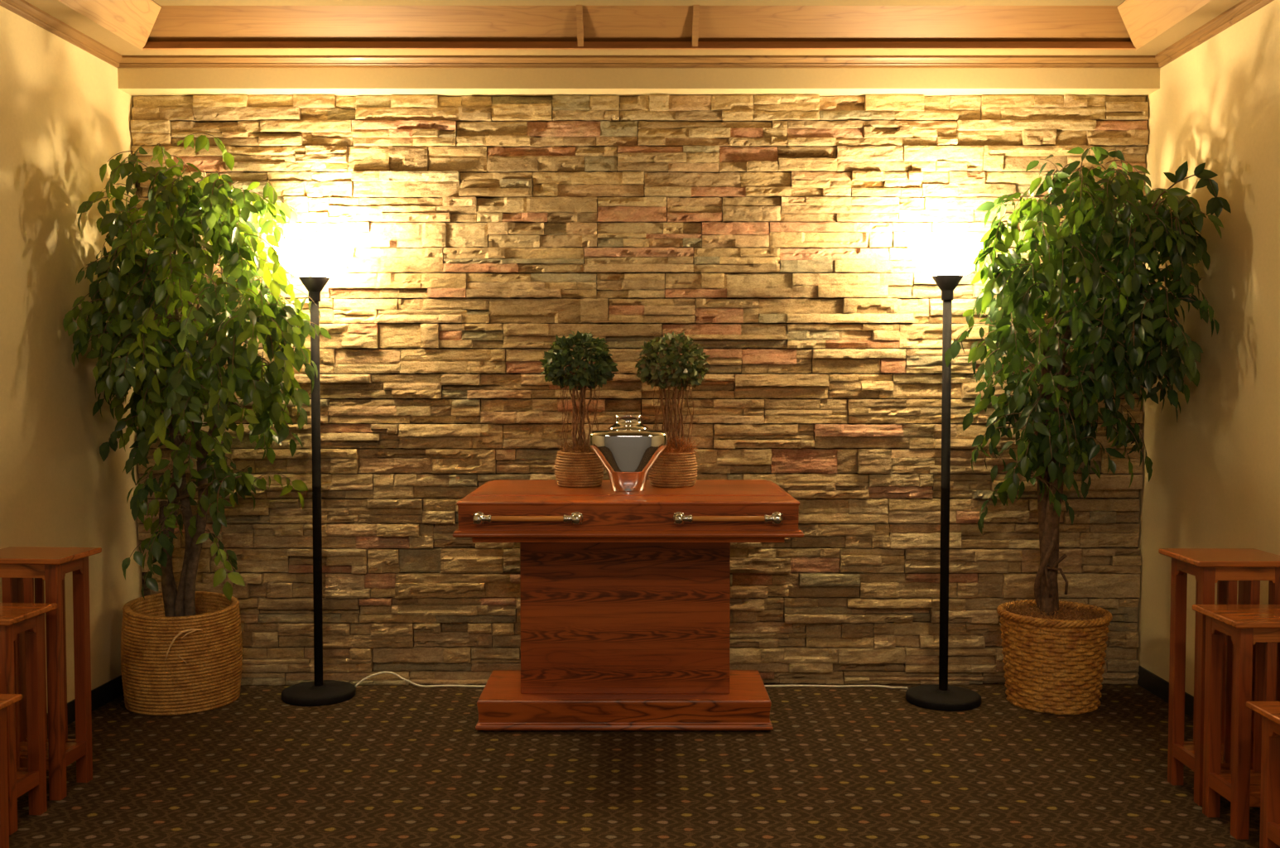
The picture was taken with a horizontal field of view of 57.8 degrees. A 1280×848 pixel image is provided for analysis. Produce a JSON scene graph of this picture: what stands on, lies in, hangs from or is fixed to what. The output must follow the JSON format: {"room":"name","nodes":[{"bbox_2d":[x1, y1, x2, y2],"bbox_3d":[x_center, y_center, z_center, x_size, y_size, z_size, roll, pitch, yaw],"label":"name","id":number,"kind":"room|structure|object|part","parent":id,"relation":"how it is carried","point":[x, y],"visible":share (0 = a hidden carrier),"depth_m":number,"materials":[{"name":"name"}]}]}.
{"room":"funeral home chapel","nodes":[
{"label":"funeral home chapel","id":0,"kind":"room"},
{"bbox_2d":[0,5,142,712],"bbox_3d":[-2.479,-0.290,1.360,0.120,3.200,7.716,0,2,3],"label":"wall","id":1,"kind":"structure","parent":0,"point":[64,113],"depth_m":4.51,"materials":[{"name":"paint"}]},
{"bbox_2d":[0,0,122,67],"bbox_3d":[-2.405,-1.398,1.216,0.040,0.044,7.511,0,2,3],"label":"trim","id":2,"kind":"structure","parent":1,"relation":"attached to","point":[22,8],"depth_m":4.49,"materials":[{"name":"brown wood"}]},
{"bbox_2d":[47,674,123,736],"bbox_3d":[-2.418,1.269,1.371,0.008,0.085,7.610,0,2,3],"label":"baseboard","id":3,"kind":"structure","parent":1,"relation":"attached to","point":[105,693],"depth_m":4.83,"materials":[{"name":"plastic"}]},
{"bbox_2d":[24,0,1242,55],"bbox_3d":[-0.192,-1.434,1.190,5.040,0.030,7.650,0,2,0],"label":"trim","id":4,"kind":"structure","parent":1,"relation":"attached to","point":[55,8],"depth_m":4.87,"materials":[{"name":"paint"}]},
{"bbox_2d":[119,55,1159,67],"bbox_3d":[-0.004,-1.544,4.943,4.465,0.044,0.040,0,2,0],"label":"trim","id":5,"kind":"structure","parent":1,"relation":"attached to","point":[127,61],"depth_m":4.94,"materials":[{"name":"brown wood"}]},
{"bbox_2d":[142,41,1135,49],"bbox_3d":[-0.003,-1.573,4.820,4.146,0.028,0.018,0,2,0],"label":"trim","id":6,"kind":"structure","parent":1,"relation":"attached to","point":[149,45],"depth_m":4.81,"materials":[{"name":"brown wood"}]},
{"bbox_2d":[9,682,1260,847],"bbox_3d":[-0.150,1.357,1.474,5.300,0.100,7.800,0,2,0],"label":"floor","id":7,"kind":"structure","parent":0,"point":[384,766],"depth_m":3.92,"materials":[{"name":"carpet"}]},
{"bbox_2d":[0,693,22,847],"bbox_3d":[-1.950,1.010,3.232,0.325,0.455,0.260,0,2,3],"label":"side table","id":8,"kind":"object","parent":7,"relation":"on","point":[6,700],"visible":1,"depth_m":3.31,"materials":[{"name":"brown wood"}]},
{"bbox_3d":[-1.833,1.017,3.308,0.038,0.436,0.038,0,2,3],"label":"leg","id":9,"kind":"part","parent":8,"relation":"part of","materials":[{"name":"brown wood"}]},
{"bbox_2d":[0,602,57,834],"bbox_3d":[-2.009,0.898,3.555,0.325,0.655,0.255,0,2,3],"label":"side table","id":10,"kind":"object","parent":7,"relation":"on","point":[15,618],"visible":0.94,"depth_m":3.60,"materials":[{"name":"brown wood"}]},
{"bbox_3d":[-1.899,0.910,3.472,0.038,0.636,0.038,0,2,3],"label":"leg","id":11,"kind":"part","parent":10,"relation":"part of","materials":[{"name":"brown wood"}]},
{"bbox_2d":[16,770,29,779],"bbox_3d":[-2.009,1.094,3.563,0.225,0.010,0.133,0,2,3],"label":"crossbar","id":12,"kind":"object","parent":10,"relation":"attached to","point":[21,775],"depth_m":3.58,"materials":[{"name":"brown wood"}]},
{"bbox_3d":[-1.891,0.904,3.628,0.038,0.636,0.038,0,2,3],"label":"leg","id":13,"kind":"part","parent":10,"relation":"part of","materials":[{"name":"brown wood"}]},
{"bbox_2d":[0,546,101,800],"bbox_3d":[-2.001,0.819,3.839,0.325,0.790,0.262,0,2,3],"label":"side table","id":14,"kind":"object","parent":7,"relation":"on","point":[20,566],"visible":0.75,"depth_m":3.82,"materials":[{"name":"brown wood"}]},
{"bbox_3d":[-2.110,0.825,3.927,0.038,0.771,0.038,0,2,3],"label":"leg","id":15,"kind":"part","parent":14,"relation":"part of","materials":[{"name":"brown wood"}]},
{"bbox_2d":[19,741,77,755],"bbox_3d":[-2.001,1.083,3.849,0.225,0.010,0.140,0,2,3],"label":"crossbar","id":16,"kind":"object","parent":14,"relation":"attached to","point":[71,747],"depth_m":3.84,"materials":[{"name":"brown wood"}]},
{"bbox_3d":[-1.891,0.832,3.752,0.038,0.771,0.038,0,2,3],"label":"leg","id":17,"kind":"part","parent":14,"relation":"part of","materials":[{"name":"brown wood"}]},
{"bbox_3d":[-1.883,0.825,3.916,0.038,0.771,0.038,0,2,3],"label":"leg","id":18,"kind":"part","parent":14,"relation":"part of","materials":[{"name":"brown wood"}]},
{"bbox_2d":[62,132,331,715],"bbox_3d":[-1.746,0.002,4.687,0.973,2.356,0.792,0,2,3],"label":"potted tree","id":19,"kind":"object","parent":7,"relation":"on","point":[181,651],"visible":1,"depth_m":4.60,"materials":[{"name":"green plant"}]},
{"bbox_2d":[120,591,242,715],"bbox_3d":[-1.935,0.957,4.886,0.478,0.431,0.491,0,2,0],"label":"basket","id":20,"kind":"object","parent":19,"relation":"on","point":[180,654],"depth_m":4.72,"materials":[{"name":"wicker"}]},
{"bbox_2d":[273,240,356,706],"bbox_3d":[-1.378,0.207,4.937,0.328,1.926,0.328,0,2,0],"label":"floor lamp","id":21,"kind":"object","parent":7,"relation":"on","point":[314,262],"visible":0.95,"depth_m":4.90,"materials":[{"name":"black metal"}]},
{"bbox_3d":[-1.378,-0.683,4.902,0.328,0.144,0.328,0,2,0],"label":"lamp shade","id":22,"kind":"part","parent":21,"relation":"part of","materials":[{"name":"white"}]},
{"bbox_2d":[452,479,803,730],"bbox_3d":[-0.042,0.718,4.569,1.269,0.934,0.804,0,2,0],"label":"display table","id":23,"kind":"object","parent":7,"relation":"on","point":[625,596],"visible":1,"depth_m":4.53,"materials":[{"name":"brown wood"}]},
{"bbox_3d":[-0.405,0.341,4.172,0.300,0.019,0.019,0,2,0],"label":"handle","id":24,"kind":"part","parent":23,"relation":"part of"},
{"bbox_2d":[539,330,618,487],"bbox_3d":[-0.242,-0.064,4.628,0.318,0.623,0.294,0,2,0],"label":"potted topiary","id":25,"kind":"object","parent":23,"relation":"on","point":[578,465],"visible":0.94,"depth_m":4.57,"materials":[{"name":"green plant"}]},
{"bbox_2d":[554,449,604,487],"bbox_3d":[-0.243,0.177,4.640,0.200,0.140,0.196,0,2,0],"label":"basket","id":26,"kind":"object","parent":25,"relation":"on","point":[574,468],"depth_m":4.56,"materials":[{"name":"brown wicker"}]},
{"bbox_2d":[588,413,668,491],"bbox_3d":[-0.045,0.108,4.463,0.305,0.292,0.168,0,2,0],"label":"urn","id":27,"kind":"object","parent":23,"relation":"on","point":[627,449],"visible":1,"depth_m":4.39,"materials":[{"name":"silver metal"}]},
{"bbox_3d":[-0.045,-0.011,4.458,0.156,0.055,0.128,0,2,0],"label":"lid","id":28,"kind":"part","parent":27,"relation":"part of","materials":[{"name":"silver metal"}]},
{"bbox_3d":[-0.042,0.383,4.569,1.269,0.028,0.777,0,2,0],"label":"moulding","id":29,"kind":"part","parent":23,"relation":"part of","materials":[{"name":"brown wood"}]},
{"bbox_3d":[-0.042,0.407,4.572,1.198,0.026,0.734,0,2,0],"label":"frame","id":30,"kind":"part","parent":23,"relation":"part of","materials":[{"name":"brown wood"}]},
{"bbox_3d":[-0.042,0.255,4.610,1.166,0.012,0.628,0,2,0],"label":"lid","id":31,"kind":"part","parent":23,"relation":"part of","materials":[{"name":"brown wood"}]},
{"bbox_2d":[635,330,711,487],"bbox_3d":[0.131,-0.064,4.627,0.305,0.622,0.294,0,2,0],"label":"potted topiary","id":32,"kind":"object","parent":23,"relation":"on","point":[676,466],"visible":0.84,"depth_m":4.57,"materials":[{"name":"green plant"}]},
{"bbox_2d":[648,451,697,487],"bbox_3d":[0.131,0.177,4.640,0.200,0.140,0.196,0,2,0],"label":"basket","id":33,"kind":"object","parent":32,"relation":"on","point":[671,469],"depth_m":4.56,"materials":[{"name":"brown wicker"}]},
{"bbox_3d":[0.318,0.341,4.172,0.300,0.019,0.019,0,2,0],"label":"handle","id":34,"kind":"part","parent":23,"relation":"part of","materials":[{"name":"brown wood"}]},
{"bbox_2d":[354,671,908,688],"bbox_3d":[-0.037,1.128,5.074,2.402,0.074,0.098,0,2,0],"label":"power cord","id":35,"kind":"object","parent":7,"relation":"on","point":[380,672],"visible":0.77,"depth_m":5.11,"materials":[{"name":"plastic"}]},
{"bbox_2d":[905,238,982,711],"bbox_3d":[1.283,0.210,4.867,0.328,1.926,0.328,0,2,0],"label":"floor lamp","id":36,"kind":"object","parent":7,"relation":"on","point":[947,261],"visible":0.97,"depth_m":4.83,"materials":[{"name":"black metal"}]},
{"bbox_3d":[1.283,-0.680,4.832,0.328,0.144,0.328,0,2,0],"label":"lamp shade","id":37,"kind":"part","parent":36,"relation":"part of","materials":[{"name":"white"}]},
{"bbox_2d":[944,145,1231,714],"bbox_3d":[1.735,0.050,4.657,0.950,2.266,0.855,0,2,-3],"label":"potted tree","id":38,"kind":"object","parent":7,"relation":"on","point":[1054,653],"visible":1,"depth_m":4.56,"materials":[{"name":"green plant"}]},
{"bbox_2d":[996,599,1112,714],"bbox_3d":[1.738,0.976,4.877,0.458,0.397,0.458,0,2,0],"label":"basket","id":39,"kind":"object","parent":38,"relation":"on","point":[1054,661],"depth_m":4.72,"materials":[{"name":"wicker"}]},
{"bbox_2d":[1158,548,1279,805],"bbox_3d":[1.917,0.821,3.798,0.325,0.790,0.285,0,2,0],"label":"side table","id":40,"kind":"object","parent":7,"relation":"on","point":[1224,567],"visible":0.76,"depth_m":3.75,"materials":[{"name":"brown wood"}]},
{"bbox_3d":[1.804,0.826,3.891,0.038,0.771,0.038,0,2,0],"label":"leg","id":41,"kind":"part","parent":40,"relation":"part of","materials":[{"name":"brown wood"}]},
{"bbox_2d":[1181,744,1223,760],"bbox_3d":[1.917,1.084,3.808,0.225,0.010,0.163,0,2,0],"label":"crossbar","id":42,"kind":"object","parent":40,"relation":"attached to","point":[1187,750],"depth_m":3.81,"materials":[{"name":"brown wood"}]},
{"bbox_3d":[1.804,0.834,3.705,0.038,0.771,0.038,0,2,0],"label":"leg","id":43,"kind":"part","parent":40,"relation":"part of","materials":[{"name":"brown wood"}]},
{"bbox_3d":[2.031,0.826,3.891,0.038,0.771,0.038,0,2,0],"label":"leg","id":44,"kind":"part","parent":40,"relation":"part of","materials":[{"name":"brown wood"}]},
{"bbox_3d":[2.031,0.834,3.705,0.038,0.771,0.038,0,2,0],"label":"leg","id":45,"kind":"part","parent":40,"relation":"part of","materials":[{"name":"brown wood"}]},
{"bbox_2d":[1192,604,1279,839],"bbox_3d":[1.897,0.899,3.523,0.325,0.655,0.270,0,2,0],"label":"side table","id":46,"kind":"object","parent":7,"relation":"on","point":[1248,625],"visible":0.85,"depth_m":3.49,"materials":[{"name":"brown wood"}]},
{"bbox_3d":[1.784,0.905,3.609,0.038,0.636,0.038,0,2,0],"label":"leg","id":47,"kind":"part","parent":46,"relation":"part of","materials":[{"name":"brown wood"}]},
{"bbox_2d":[1217,773,1260,791],"bbox_3d":[1.897,1.095,3.531,0.225,0.010,0.148,0,2,0],"label":"crossbar","id":48,"kind":"object","parent":46,"relation":"attached to","point":[1224,779],"depth_m":3.53,"materials":[{"name":"brown wood"}]},
{"bbox_3d":[1.784,0.912,3.437,0.038,0.636,0.038,0,2,0],"label":"leg","id":49,"kind":"part","parent":46,"relation":"part of","materials":[{"name":"brown wood"}]},
{"bbox_3d":[2.011,0.905,3.609,0.038,0.636,0.038,0,2,0],"label":"leg","id":50,"kind":"part","parent":46,"relation":"part of","materials":[{"name":"brown wood"}]},
{"bbox_2d":[1246,701,1279,847],"bbox_3d":[1.863,1.012,3.130,0.325,0.460,0.265,0,2,0],"label":"side table","id":51,"kind":"object","parent":7,"relation":"on","point":[1269,836],"visible":1,"depth_m":3.19,"materials":[{"name":"brown wood"}]},
{"bbox_3d":[1.749,1.018,3.213,0.038,0.441,0.038,0,2,0],"label":"leg","id":52,"kind":"part","parent":51,"relation":"part of","materials":[{"name":"brown wood"}]},
{"bbox_2d":[151,0,1126,5],"bbox_3d":[-0.100,-1.607,1.258,5.200,0.100,7.800,0,2,0],"label":"ceiling","id":53,"kind":"structure","parent":0,"point":[161,2],"depth_m":4.64,"materials":[{"name":"paint"}]},
{"bbox_2d":[57,0,161,50],"bbox_3d":[-2.170,-1.495,1.491,0.149,0.142,6.673,0,2,3],"label":"trim","id":54,"kind":"structure","parent":53,"relation":"attached to","point":[132,21],"depth_m":4.56,"materials":[{"name":"brown wood"}]},
{"bbox_2d":[576,4,583,46],"bbox_3d":[-0.246,-1.629,4.752,0.025,0.129,0.149,0,2,0],"label":"trim","id":55,"kind":"structure","parent":53,"relation":"attached to","point":[579,7],"depth_m":4.74,"materials":[{"name":"brown wood"}]},
{"bbox_2d":[146,5,1131,41],"bbox_3d":[-0.003,-1.646,4.760,4.150,0.113,0.141,0,2,0],"label":"trim","id":56,"kind":"structure","parent":53,"relation":"attached to","point":[172,23],"depth_m":4.75,"materials":[{"name":"brown wood"}]},
{"bbox_2d":[692,4,699,46],"bbox_3d":[0.228,-1.629,4.752,0.025,0.129,0.149,0,2,0],"label":"trim","id":57,"kind":"structure","parent":53,"relation":"attached to","point":[695,7],"depth_m":4.74,"materials":[{"name":"brown wood"}]},
{"bbox_2d":[1117,0,1212,50],"bbox_3d":[2.001,-1.495,1.495,0.142,0.142,6.665,0,2,0],"label":"trim","id":58,"kind":"structure","parent":53,"relation":"attached to","point":[1144,21],"depth_m":4.55,"materials":[{"name":"brown wood"}]},
{"bbox_2d":[130,94,1148,685],"bbox_3d":[0.000,-0.439,5.173,4.660,3.200,0.186,0,2,0],"label":"wall","id":59,"kind":"structure","parent":0,"point":[774,232],"depth_m":5.12,"materials":[{"name":"stone"}]},
{"bbox_2d":[117,67,1159,96],"bbox_3d":[-0.161,-1.655,5.029,4.878,0.430,0.140,0,2,0],"label":"trim","id":60,"kind":"structure","parent":59,"relation":"attached to","point":[133,81],"depth_m":4.97,"materials":[{"name":"paint"}]},
{"bbox_2d":[1135,0,1279,696],"bbox_3d":[2.288,-0.290,1.360,0.120,3.200,7.700,0,2,0],"label":"wall","id":61,"kind":"structure","parent":0,"point":[1214,482],"depth_m":4.43,"materials":[{"name":"paint"}]},
{"bbox_2d":[1137,665,1193,717],"bbox_3d":[2.224,1.269,1.371,0.008,0.085,7.600,0,2,0],"label":"baseboard","id":62,"kind":"structure","parent":61,"relation":"attached to","point":[1158,686],"depth_m":4.96,"materials":[{"name":"plastic"}]},
{"bbox_2d":[1154,0,1274,67],"bbox_3d":[2.208,-1.398,1.216,0.040,0.044,7.500,0,2,0],"label":"trim","id":63,"kind":"structure","parent":61,"relation":"attached to","point":[1244,8],"depth_m":4.48,"materials":[{"name":"brown wood"}]}
]}

